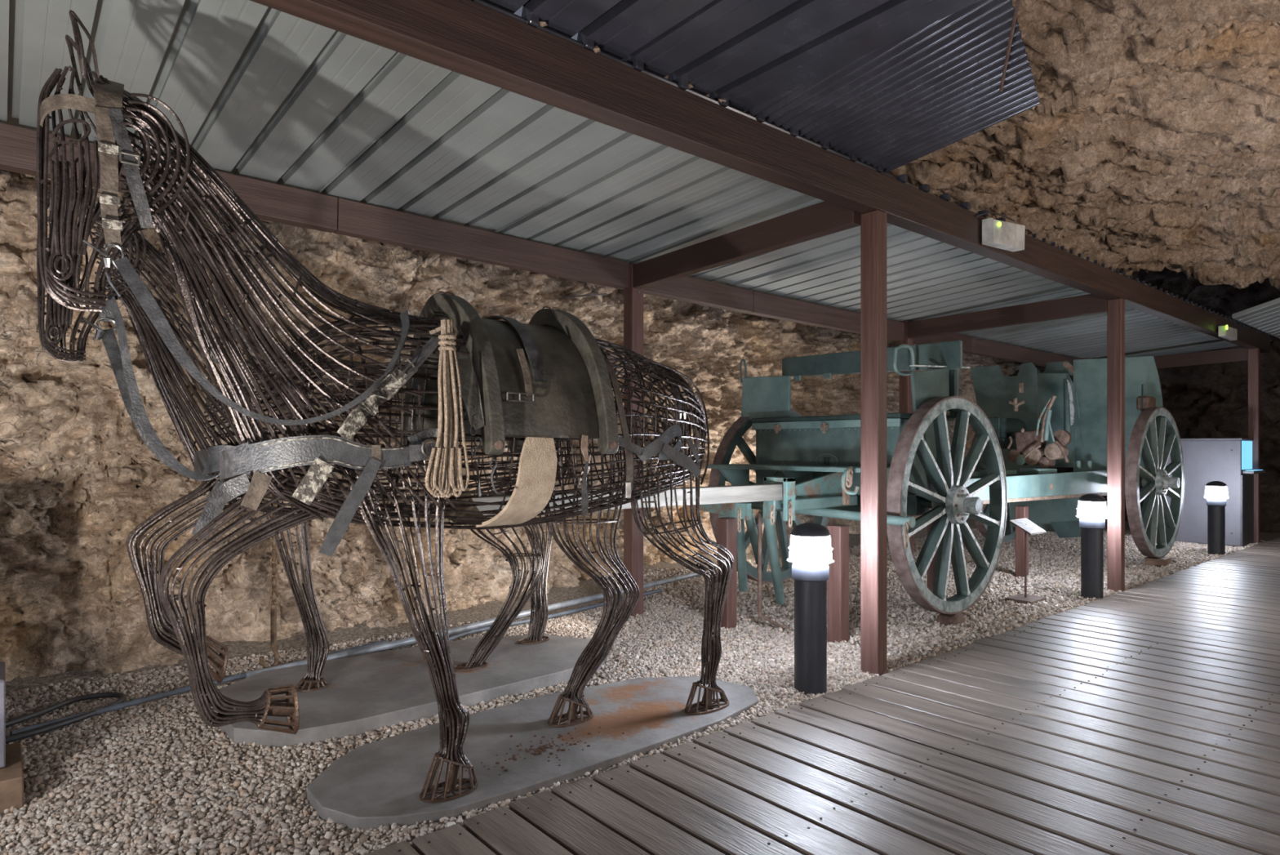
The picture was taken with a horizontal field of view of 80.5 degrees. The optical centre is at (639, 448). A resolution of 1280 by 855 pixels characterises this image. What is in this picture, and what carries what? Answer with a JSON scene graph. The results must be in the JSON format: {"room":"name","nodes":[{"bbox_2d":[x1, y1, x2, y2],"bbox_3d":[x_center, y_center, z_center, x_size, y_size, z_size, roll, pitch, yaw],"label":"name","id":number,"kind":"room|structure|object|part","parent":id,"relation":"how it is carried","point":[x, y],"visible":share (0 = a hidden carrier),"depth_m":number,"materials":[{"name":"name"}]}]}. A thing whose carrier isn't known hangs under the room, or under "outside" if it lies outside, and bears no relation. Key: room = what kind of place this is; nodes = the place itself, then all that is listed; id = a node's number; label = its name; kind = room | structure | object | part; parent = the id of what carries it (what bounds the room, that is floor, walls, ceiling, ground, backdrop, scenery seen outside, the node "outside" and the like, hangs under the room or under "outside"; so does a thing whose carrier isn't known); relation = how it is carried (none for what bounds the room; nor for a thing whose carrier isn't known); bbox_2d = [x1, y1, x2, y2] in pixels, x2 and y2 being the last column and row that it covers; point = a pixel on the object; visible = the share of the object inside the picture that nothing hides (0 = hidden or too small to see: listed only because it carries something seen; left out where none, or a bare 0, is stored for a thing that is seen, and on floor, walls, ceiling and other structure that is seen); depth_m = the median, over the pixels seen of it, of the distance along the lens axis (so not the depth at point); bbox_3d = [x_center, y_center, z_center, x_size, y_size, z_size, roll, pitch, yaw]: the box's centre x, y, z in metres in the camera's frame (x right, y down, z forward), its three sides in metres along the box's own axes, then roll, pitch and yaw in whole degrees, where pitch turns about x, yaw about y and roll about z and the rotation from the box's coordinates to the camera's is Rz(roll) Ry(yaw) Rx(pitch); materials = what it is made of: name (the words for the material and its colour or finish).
{"room":"cave","nodes":[
{"label":"cave","id":0,"kind":"room"},
{"bbox_2d":[258,472,279,667],"bbox_3d":[-1.825,0.592,3.721,0.092,1.008,0.038,0,0,-40],"label":"hanging chain","id":1,"kind":"object","parent":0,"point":[273,606],"visible":0.54,"depth_m":3.73,"materials":[{"name":"brown metal"}]},
{"bbox_3d":[-1.810,0.443,3.734,0.030,0.710,0.030,0,0,5],"label":"chain","id":2,"kind":"part","parent":1,"relation":"part of","materials":[{"name":"metal"}]},
{"bbox_2d":[0,169,1021,681],"bbox_3d":[1.052,-0.290,7.700,1.118,3.020,15.261,0,0,44],"label":"wall","id":3,"kind":"structure","parent":0,"point":[77,475],"depth_m":4.15,"materials":[{"name":"brown stone"}]},
{"bbox_2d":[566,293,606,297],"bbox_3d":[-0.349,-1.002,4.964,0.262,0.033,0.012,0,0,0],"label":"rod","id":4,"kind":"object","parent":3,"relation":"attached to","point":[601,294],"visible":1,"depth_m":4.96,"materials":[{"name":"metal"}]},
{"bbox_2d":[0,518,1279,854],"bbox_3d":[3.307,1.045,4.343,15.660,0.289,8.760,0,0,-40],"label":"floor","id":5,"kind":"structure","parent":0,"point":[491,609],"depth_m":3.65,"materials":[{"name":"beige gravel"}]},
{"bbox_2d":[0,661,23,813],"bbox_3d":[-2.348,0.700,2.238,0.805,0.840,0.390,0,0,-40],"label":"pedestal","id":6,"kind":"object","parent":5,"relation":"on","point":[11,772],"visible":1,"depth_m":2.40,"materials":[{"name":"brown wood"}]},
{"bbox_2d":[5,691,126,742],"bbox_3d":[-2.361,1.080,3.011,0.256,0.024,0.642,0,0,11],"label":"cable","id":7,"kind":"object","parent":5,"relation":"on","point":[122,696],"visible":0.94,"depth_m":3.04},
{"bbox_2d":[213,633,607,746],"bbox_3d":[-0.996,1.087,3.594,1.816,0.085,0.925,0,0,-40],"label":"concrete slab","id":8,"kind":"object","parent":5,"relation":"on","point":[364,692],"visible":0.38,"depth_m":3.37,"materials":[{"name":"grey concrete"}]},
{"bbox_2d":[36,155,573,691],"bbox_3d":[-1.256,0.028,3.368,2.245,2.098,0.540,0,0,-40],"label":"horse","id":9,"kind":"object","parent":8,"relation":"on","point":[148,339],"visible":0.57,"depth_m":2.88},
{"bbox_2d":[48,196,116,340],"bbox_3d":[-1.933,-0.621,2.624,0.195,0.487,0.073,0,0,-31],"label":"bridle","id":10,"kind":"object","parent":9,"relation":"attached to","point":[106,315],"visible":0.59,"depth_m":2.67,"materials":[{"name":"black leather"}]},
{"bbox_2d":[101,294,221,480],"bbox_3d":[-1.479,-0.158,2.323,0.322,0.535,1.067,0,0,-40],"label":"reins","id":11,"kind":"object","parent":10,"relation":"attached to","point":[119,357],"visible":0.91,"depth_m":2.09,"materials":[{"name":"grey leather"}]},
{"bbox_2d":[191,444,250,538],"bbox_3d":[-1.652,0.159,2.926,0.207,0.343,0.413,0,0,-40],"label":"breast collar","id":12,"kind":"object","parent":9,"relation":"attached to","point":[204,464],"visible":0.52,"depth_m":2.80,"materials":[{"name":"grey leather"}]},
{"bbox_3d":[-1.482,0.621,3.262,0.276,0.797,0.150,0,0,-40],"label":"leg","id":13,"kind":"part","parent":9,"relation":"part of","materials":[{"name":"metal"}]},
{"bbox_3d":[-0.597,0.677,4.079,0.296,0.752,0.149,0,0,-40],"label":"leg","id":14,"kind":"part","parent":9,"relation":"part of","materials":[{"name":"metal"}]},
{"bbox_2d":[0,599,915,854],"bbox_3d":[-0.814,1.089,3.443,4.019,0.102,2.220,0,0,-40],"label":"gravel","id":15,"kind":"object","parent":5,"relation":"on","point":[783,660],"visible":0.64,"depth_m":2.73,"materials":[{"name":"beige gravel"}]},
{"bbox_2d":[9,639,387,735],"bbox_3d":[-1.891,1.065,3.492,0.062,0.056,1.601,0,0,39],"label":"cable","id":16,"kind":"object","parent":15,"relation":"on","point":[232,677],"visible":0.56,"depth_m":3.22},
{"bbox_2d":[299,588,662,665],"bbox_3d":[-0.762,1.076,4.626,0.168,0.037,2.822,0,0,43],"label":"cable","id":17,"kind":"object","parent":15,"relation":"on","point":[597,605],"visible":0.31,"depth_m":4.86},
{"bbox_2d":[716,516,737,628],"bbox_3d":[0.542,0.782,4.716,0.090,0.695,0.090,0,0,-40],"label":"support post","id":18,"kind":"object","parent":15,"relation":"on","point":[726,527],"visible":0.58,"depth_m":4.68,"materials":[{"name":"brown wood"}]},
{"bbox_2d":[245,572,701,677],"bbox_3d":[-0.646,1.045,4.856,0.092,0.088,3.558,0,0,42],"label":"conduit","id":19,"kind":"object","parent":5,"relation":"on","point":[411,640],"visible":0.67,"depth_m":4.36,"materials":[{"name":"grey metal"}]},
{"bbox_2d":[306,675,758,829],"bbox_3d":[-0.305,1.109,2.961,1.869,0.042,0.725,0,0,-40],"label":"concrete slab","id":20,"kind":"object","parent":5,"relation":"on","point":[377,783],"visible":0.71,"depth_m":2.74,"materials":[{"name":"grey concrete"}]},
{"bbox_2d":[36,9,733,802],"bbox_3d":[-0.577,0.014,2.604,2.352,2.150,0.530,0,0,-40],"label":"horse","id":21,"kind":"object","parent":20,"relation":"on","point":[67,234],"visible":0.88,"depth_m":2.21},
{"bbox_2d":[40,77,153,297],"bbox_3d":[-1.352,-0.658,1.884,0.224,0.573,0.149,0,0,-40],"label":"bridle","id":22,"kind":"object","parent":21,"relation":"attached to","point":[107,104],"visible":1,"depth_m":1.86,"materials":[{"name":"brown leather"}]},
{"bbox_2d":[113,256,409,425],"bbox_3d":[-0.945,-0.266,1.993,0.725,0.415,0.190,0,0,-36],"label":"reins","id":23,"kind":"object","parent":21,"relation":"attached to","point":[144,296],"visible":1,"depth_m":1.85,"materials":[{"name":"grey leather"}]},
{"bbox_2d":[207,337,440,510],"bbox_3d":[-0.856,-0.082,2.066,0.621,0.493,0.204,0,0,-16],"label":"strap","id":24,"kind":"object","parent":21,"relation":"attached to","point":[319,471],"visible":0.98,"depth_m":2.06,"materials":[{"name":"black leather"}]},
{"bbox_2d":[219,427,444,556],"bbox_3d":[-0.922,0.114,2.132,0.663,0.349,0.332,0,0,7],"label":"breast collar","id":25,"kind":"object","parent":21,"relation":"attached to","point":[264,456],"visible":0.89,"depth_m":2.02,"materials":[{"name":"grey leather"}]},
{"bbox_2d":[431,436,557,527],"bbox_3d":[-0.536,0.116,2.626,0.565,0.305,0.178,0,0,45],"label":"girth","id":26,"kind":"object","parent":21,"relation":"attached to","point":[534,487],"visible":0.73,"depth_m":2.47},
{"bbox_2d":[403,290,618,496],"bbox_3d":[-0.502,-0.190,2.664,0.576,0.670,0.664,0,0,-40],"label":"saddle","id":27,"kind":"object","parent":21,"relation":"on","point":[547,376],"depth_m":2.51,"materials":[{"name":"black leather"}]},
{"bbox_2d":[425,319,469,497],"bbox_3d":[-0.564,-0.116,2.201,0.137,0.523,0.064,0,0,-40],"label":"rope hank","id":28,"kind":"object","parent":27,"relation":"hanging from","point":[445,464],"visible":1,"depth_m":2.19,"materials":[{"name":"beige fabric"}]},
{"bbox_3d":[-0.468,0.008,2.307,0.118,0.275,0.015,0,0,-40],"label":"chain links","id":29,"kind":"part","parent":27,"relation":"part of","materials":[{"name":"grey metal"}]},
{"bbox_3d":[-0.430,-0.010,2.297,0.028,0.027,0.009,0,0,-40],"label":"bolt plate","id":30,"kind":"part","parent":27,"relation":"part of","materials":[{"name":"brown metal"}]},
{"bbox_3d":[-0.498,-0.241,2.670,0.488,0.414,0.566,0,0,-40],"label":"saddle plate","id":31,"kind":"part","parent":27,"relation":"part of","materials":[{"name":"leather"}]},
{"bbox_2d":[581,435,588,515],"bbox_3d":[-0.186,0.091,2.552,0.031,0.272,0.006,0,0,-40],"label":"leather thong","id":32,"kind":"object","parent":27,"relation":"hanging from","point":[584,499],"visible":1,"depth_m":2.55,"materials":[{"name":"brown leather"}]},
{"bbox_3d":[-0.091,-0.010,2.584,0.028,0.027,0.009,0,0,-40],"label":"bolt plate","id":33,"kind":"part","parent":27,"relation":"part of","materials":[{"name":"brown metal"}]},
{"bbox_2d":[602,354,701,497],"bbox_3d":[0.002,-0.116,2.885,0.528,0.596,0.292,0,0,-40],"label":"harness","id":34,"kind":"object","parent":21,"relation":"hanging from","point":[660,445],"visible":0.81,"depth_m":2.75,"materials":[{"name":"brown leather"}]},
{"bbox_2d":[465,725,624,774],"bbox_3d":[-0.364,1.087,2.749,0.334,0.007,0.586,0,0,36],"label":"flakes","id":35,"kind":"object","parent":20,"relation":"on","point":[544,747],"visible":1,"depth_m":2.73,"materials":[{"name":"brown metal"}]},
{"bbox_2d":[0,0,1271,675],"bbox_3d":[1.988,-0.133,5.716,14.021,2.526,2.040,0,0,-40],"label":"shelter","id":36,"kind":"object","parent":5,"relation":"on","point":[464,129],"visible":0.89,"depth_m":3.66,"materials":[{"name":"brown metal"}]},
{"bbox_2d":[538,21,546,26],"bbox_3d":[-0.315,-1.366,2.432,0.029,0.019,0.027,0,0,2],"label":"stone","id":37,"kind":"object","parent":36,"relation":"on","point":[542,24],"visible":1,"depth_m":2.42,"materials":[{"name":"beige stone"}]},
{"bbox_2d":[592,45,599,53],"bbox_3d":[-0.149,-1.358,2.572,0.026,0.028,0.027,0,0,5],"label":"stone","id":38,"kind":"object","parent":36,"relation":"on","point":[596,50],"visible":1,"depth_m":2.56,"materials":[{"name":"beige stone"}]},
{"bbox_3d":[-0.043,-0.048,5.082,0.100,2.355,0.095,0,0,-40],"label":"post","id":39,"kind":"part","parent":36,"relation":"part of","materials":[{"name":"brown wood"}]},
{"bbox_2d":[688,83,693,88],"bbox_3d":[0.189,-1.370,2.858,0.032,0.022,0.026,0,0,-1],"label":"stone","id":40,"kind":"object","parent":36,"relation":"on","point":[690,86],"visible":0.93,"depth_m":2.85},
{"bbox_2d":[471,0,1269,336],"bbox_3d":[3.199,-1.405,4.160,13.058,0.116,2.020,0,0,-40],"label":"canopy","id":41,"kind":"object","parent":36,"relation":"on","point":[882,86],"visible":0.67,"depth_m":2.71,"materials":[{"name":"black metal"}]},
{"bbox_3d":[1.158,-0.017,3.745,0.085,2.293,0.098,0,0,-40],"label":"post","id":42,"kind":"part","parent":36,"relation":"part of","materials":[{"name":"brown wood"}]},
{"bbox_3d":[2.568,-0.048,7.291,0.100,2.355,0.095,0,0,-40],"label":"post","id":43,"kind":"part","parent":36,"relation":"part of","materials":[{"name":"brown metal"}]},
{"bbox_2d":[975,212,1025,251],"bbox_3d":[2.120,-1.276,4.429,0.481,0.210,0.083,0,0,-40],"label":"emergency light","id":44,"kind":"object","parent":36,"relation":"attached to","point":[1007,236],"visible":1,"depth_m":4.39,"materials":[{"name":"white plastic"}]},
{"bbox_3d":[3.727,-0.017,5.918,0.085,2.293,0.098,0,0,-40],"label":"post","id":45,"kind":"part","parent":36,"relation":"part of","materials":[{"name":"brown wood"}]},
{"bbox_2d":[1217,324,1236,340],"bbox_3d":[5.974,-1.175,7.674,0.499,0.112,0.079,0,0,-40],"label":"emergency light","id":46,"kind":"object","parent":36,"relation":"attached to","point":[1227,332],"visible":1,"depth_m":7.61,"materials":[{"name":"white plastic"}]},
{"bbox_3d":[7.181,-0.017,8.841,0.085,2.293,0.098,0,0,-40],"label":"post","id":47,"kind":"part","parent":36,"relation":"part of","materials":[{"name":"brown wood"}]},
{"bbox_2d":[1231,297,1279,338],"bbox_3d":[8.091,-1.666,8.319,3.300,0.592,1.850,0,0,-40],"label":"canopy","id":48,"kind":"object","parent":36,"relation":"on","point":[1265,317],"visible":1,"depth_m":8.13,"materials":[{"name":"metal"}]},
{"bbox_2d":[786,522,834,695],"bbox_3d":[0.783,0.741,3.472,0.215,0.798,0.215,0,0,-40],"label":"bollard lamp","id":49,"kind":"object","parent":5,"relation":"on","point":[810,548],"visible":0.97,"depth_m":3.41,"materials":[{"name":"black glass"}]},
{"bbox_3d":[0.783,0.461,3.472,0.196,0.126,0.196,0,0,-40],"label":"lamp glass","id":50,"kind":"part","parent":49,"relation":"part of","materials":[{"name":"white glass"}]},
{"bbox_2d":[364,536,1279,854],"bbox_3d":[4.694,1.144,3.354,14.500,0.092,5.058,0,0,-40],"label":"boardwalk","id":51,"kind":"object","parent":5,"relation":"on","point":[1143,718],"visible":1,"depth_m":2.68,"materials":[{"name":"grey wood"}]},
{"bbox_2d":[826,524,848,643],"bbox_3d":[1.134,0.785,4.326,0.090,0.690,0.090,0,0,-40],"label":"support post","id":52,"kind":"object","parent":5,"relation":"on","point":[837,584],"visible":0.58,"depth_m":4.29,"materials":[{"name":"brown wood"}]},
{"bbox_2d":[693,340,1007,628],"bbox_3d":[1.290,0.198,5.189,1.998,1.825,1.812,0,0,-40],"label":"ammunition limber","id":53,"kind":"object","parent":5,"relation":"on","point":[815,460],"visible":0.86,"depth_m":4.92,"materials":[{"name":"green paint"}]},
{"bbox_2d":[471,483,782,515],"bbox_3d":[0.055,0.254,3.806,2.000,0.098,0.080,0,0,-40],"label":"pole","id":54,"kind":"object","parent":53,"relation":"attached to","point":[766,491],"visible":0.36,"depth_m":4.03,"materials":[{"name":"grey wood"}]},
{"bbox_3d":[0.517,0.390,4.839,0.040,0.100,0.480,0,0,-40],"label":"cross plate","id":55,"kind":"part","parent":53,"relation":"part of","materials":[{"name":"teal metal"}]},
{"bbox_3d":[0.590,0.428,4.494,0.025,0.150,0.025,0,0,5],"label":"hook chain","id":56,"kind":"part","parent":53,"relation":"part of","materials":[{"name":"metal"}]},
{"bbox_3d":[0.786,-0.589,5.751,0.027,0.179,0.064,0,0,-40],"label":"handle","id":57,"kind":"part","parent":53,"relation":"part of","materials":[{"name":"green paint"}]},
{"bbox_3d":[0.923,-0.375,5.582,0.020,0.330,0.469,0,0,-40],"label":"arm panel","id":58,"kind":"part","parent":53,"relation":"part of","materials":[{"name":"teal metal"}]},
{"bbox_3d":[0.755,0.378,4.306,0.025,0.119,0.025,0,0,5],"label":"hook chain","id":59,"kind":"part","parent":53,"relation":"part of","materials":[{"name":"metal"}]},
{"bbox_3d":[0.827,0.755,4.676,0.202,0.710,0.035,0,0,25],"label":"prop rod","id":60,"kind":"part","parent":53,"relation":"part of","materials":[{"name":"metal"}]},
{"bbox_3d":[1.050,0.333,4.736,0.680,0.065,0.035,0,0,-40],"label":"plate","id":61,"kind":"part","parent":53,"relation":"part of","materials":[{"name":"metal"}]},
{"bbox_3d":[0.862,0.378,4.331,0.025,0.150,0.025,0,0,5],"label":"hook chain","id":62,"kind":"part","parent":53,"relation":"part of","materials":[{"name":"metal"}]},
{"bbox_3d":[1.015,0.130,5.024,0.280,0.030,1.360,0,0,-40],"label":"footboard","id":63,"kind":"part","parent":53,"relation":"part of","materials":[{"name":"wood"}]},
{"bbox_2d":[780,471,844,503],"bbox_3d":[1.076,0.255,4.689,0.600,0.229,0.030,0,0,-40],"label":"socket","id":64,"kind":"object","parent":53,"relation":"attached to","point":[829,484],"depth_m":4.72,"materials":[{"name":"teal metal"}]},
{"bbox_3d":[1.127,0.333,4.644,0.680,0.065,0.035,0,0,-40],"label":"plate","id":65,"kind":"part","parent":53,"relation":"part of","materials":[{"name":"teal metal"}]},
{"bbox_3d":[1.210,-0.160,5.085,0.020,0.050,1.190,0,0,-40],"label":"lid trim","id":66,"kind":"part","parent":53,"relation":"part of","materials":[{"name":"teal metal"}]},
{"bbox_3d":[1.216,0.249,4.461,0.050,0.170,0.020,0,0,-40],"label":"hook plate","id":67,"kind":"part","parent":53,"relation":"part of","materials":[{"name":"metal"}]},
{"bbox_3d":[1.220,0.172,4.417,0.046,0.116,0.053,0,0,20],"label":"hook chain","id":68,"kind":"part","parent":53,"relation":"part of","materials":[{"name":"metal"}]},
{"bbox_3d":[1.460,-0.203,5.296,0.690,0.031,1.200,0,0,-40],"label":"lid","id":69,"kind":"part","parent":53,"relation":"part of","materials":[{"name":"teal metal"}]},
{"bbox_3d":[1.612,-0.618,5.457,0.030,0.195,1.470,0,0,-40],"label":"backrest","id":70,"kind":"part","parent":53,"relation":"part of","materials":[{"name":"green paint"}]},
{"bbox_3d":[1.750,-0.458,4.965,0.306,0.449,0.024,0,0,-40],"label":"handrail","id":71,"kind":"part","parent":53,"relation":"part of","materials":[{"name":"teal metal"}]},
{"bbox_3d":[1.472,0.479,4.179,0.025,0.150,0.025,0,0,5],"label":"hook chain","id":72,"kind":"part","parent":53,"relation":"part of","materials":[{"name":"metal"}]},
{"bbox_3d":[1.926,-0.377,4.917,0.595,0.352,0.020,0,0,-40],"label":"arm panel","id":73,"kind":"part","parent":53,"relation":"part of","materials":[{"name":"green paint"}]},
{"bbox_3d":[2.074,-0.360,5.003,0.030,0.320,0.040,0,0,-40],"label":"seat post","id":74,"kind":"part","parent":53,"relation":"part of","materials":[{"name":"teal metal"}]},
{"bbox_2d":[591,527,1264,664],"bbox_3d":[3.497,1.074,7.516,7.991,0.166,2.900,0,0,-40],"label":"gravel","id":75,"kind":"object","parent":5,"relation":"on","point":[1057,600],"visible":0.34,"depth_m":5.83,"materials":[{"name":"grey gravel"}]},
{"bbox_2d":[934,613,964,625],"bbox_3d":[1.953,1.075,4.783,0.160,0.050,0.120,0,0,-40],"label":"chock","id":76,"kind":"object","parent":75,"relation":"on","point":[946,619],"visible":0.79,"depth_m":4.76,"materials":[{"name":"brown wood"}]},
{"bbox_2d":[927,520,937,592],"bbox_3d":[2.076,0.805,5.319,0.080,0.650,0.080,0,0,-40],"label":"support post","id":77,"kind":"object","parent":5,"relation":"on","point":[931,571],"visible":0.04,"depth_m":5.30,"materials":[{"name":"brown wood"}]},
{"bbox_2d":[1015,505,1028,577],"bbox_3d":[3.306,0.815,6.543,0.080,0.630,0.080,0,0,-40],"label":"support post","id":78,"kind":"object","parent":5,"relation":"on","point":[1021,511],"visible":0.54,"depth_m":6.52,"materials":[{"name":"brown wood"}]},
{"bbox_2d":[1004,517,1046,604],"bbox_3d":[2.782,0.812,5.444,0.280,0.597,0.180,0,0,-40],"label":"information sign","id":79,"kind":"object","parent":5,"relation":"on","point":[1026,525],"visible":0.96,"depth_m":5.43,"materials":[{"name":"metal"}]},
{"bbox_3d":[2.791,0.561,5.433,0.280,0.093,0.150,0,0,-40],"label":"plate","id":80,"kind":"part","parent":79,"relation":"part of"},
{"bbox_2d":[1075,493,1108,598],"bbox_3d":[3.401,0.741,5.687,0.215,0.798,0.215,0,0,-40],"label":"bollard lamp","id":81,"kind":"object","parent":5,"relation":"on","point":[1091,508],"visible":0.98,"depth_m":5.62,"materials":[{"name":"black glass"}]},
{"bbox_3d":[3.401,0.461,5.687,0.196,0.126,0.196,0,0,-40],"label":"lamp glass","id":82,"kind":"part","parent":81,"relation":"part of","materials":[{"name":"white glass"}]},
{"bbox_2d":[1144,556,1171,566],"bbox_3d":[4.953,1.076,7.229,0.220,0.068,0.160,0,0,-40],"label":"block","id":83,"kind":"object","parent":5,"relation":"on","point":[1164,561],"visible":0.86,"depth_m":7.17,"materials":[{"name":"brown wood"}]},
{"bbox_2d":[965,355,1184,557],"bbox_3d":[3.699,0.054,7.124,4.550,1.967,1.810,0,0,-40],"label":"gun","id":84,"kind":"object","parent":83,"relation":"on","point":[1040,422],"visible":0.72,"depth_m":7.45,"materials":[{"name":"green paint"}]},
{"bbox_3d":[3.465,-0.053,7.084,0.024,0.118,0.052,0,0,-40],"label":"lever","id":85,"kind":"part","parent":84,"relation":"part of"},
{"bbox_3d":[3.595,0.035,6.929,0.020,0.133,0.159,0,0,-40],"label":"lever","id":86,"kind":"part","parent":84,"relation":"part of","materials":[{"name":"brown wood"}]},
{"bbox_3d":[3.660,-0.285,6.852,0.022,0.340,0.142,0,0,-40],"label":"lever","id":87,"kind":"part","parent":84,"relation":"part of","materials":[{"name":"teal metal"}]},
{"bbox_3d":[3.682,-0.209,6.827,0.040,0.281,0.072,0,0,-40],"label":"lever","id":88,"kind":"part","parent":84,"relation":"part of","materials":[{"name":"teal metal"}]},
{"bbox_3d":[3.685,-0.267,6.823,0.032,0.421,0.139,0,0,-40],"label":"lever","id":89,"kind":"part","parent":84,"relation":"part of","materials":[{"name":"metal"}]},
{"bbox_3d":[3.701,-0.159,6.804,0.020,0.207,0.068,0,0,-40],"label":"lever","id":90,"kind":"part","parent":84,"relation":"part of","materials":[{"name":"teal metal"}]},
{"bbox_3d":[3.759,0.032,6.735,0.028,0.196,0.120,0,0,-40],"label":"lever","id":91,"kind":"part","parent":84,"relation":"part of","materials":[{"name":"brown wood"}]},
{"bbox_3d":[4.536,-0.292,7.798,0.010,0.585,0.085,0,0,-40],"label":"rod","id":92,"kind":"part","parent":84,"relation":"part of","materials":[{"name":"teal metal"}]},
{"bbox_3d":[4.780,-0.335,7.201,0.014,0.549,0.027,0,0,-40],"label":"rod","id":93,"kind":"part","parent":84,"relation":"part of","materials":[{"name":"teal metal"}]},
{"bbox_2d":[1164,437,1265,546],"bbox_3d":[6.805,0.492,9.065,0.900,1.215,1.010,0,0,-40],"label":"display cabinet","id":94,"kind":"object","parent":5,"relation":"on","point":[1228,461],"visible":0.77,"depth_m":8.70,"materials":[{"name":"grey metal"}]},
{"bbox_3d":[7.070,0.700,8.752,0.860,0.800,0.020,0,0,-40],"label":"panel","id":95,"kind":"part","parent":94,"relation":"part of","materials":[{"name":"black metal"}]},
{"bbox_2d":[1242,470,1265,473],"bbox_3d":[7.053,0.270,8.678,0.580,0.030,0.100,0,0,-40],"label":"shelf","id":96,"kind":"object","parent":94,"relation":"attached to","point":[1243,471],"depth_m":8.52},
{"bbox_2d":[1204,480,1228,555],"bbox_3d":[6.035,0.741,7.915,0.215,0.798,0.215,0,0,-40],"label":"bollard lamp","id":97,"kind":"object","parent":5,"relation":"on","point":[1216,492],"visible":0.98,"depth_m":7.86,"materials":[{"name":"black metal"}]},
{"bbox_3d":[6.035,0.461,7.915,0.196,0.126,0.196,0,0,-40],"label":"lamp glass","id":98,"kind":"part","parent":97,"relation":"part of","materials":[{"name":"white glass"}]},
{"bbox_2d":[664,0,1279,289],"bbox_3d":[4.767,-3.305,4.876,9.783,3.455,7.081,0,0,0],"label":"ceiling","id":99,"kind":"structure","parent":0,"point":[1151,142],"depth_m":6.07,"materials":[{"name":"brown stone"}]},
{"bbox_2d":[1009,267,1279,533],"bbox_3d":[8.937,-0.930,9.493,0.919,4.300,9.350,0,0,-40],"label":"wall","id":100,"kind":"structure","parent":0,"point":[1206,401],"depth_m":10.42,"materials":[{"name":"brown stone"}]}
]}

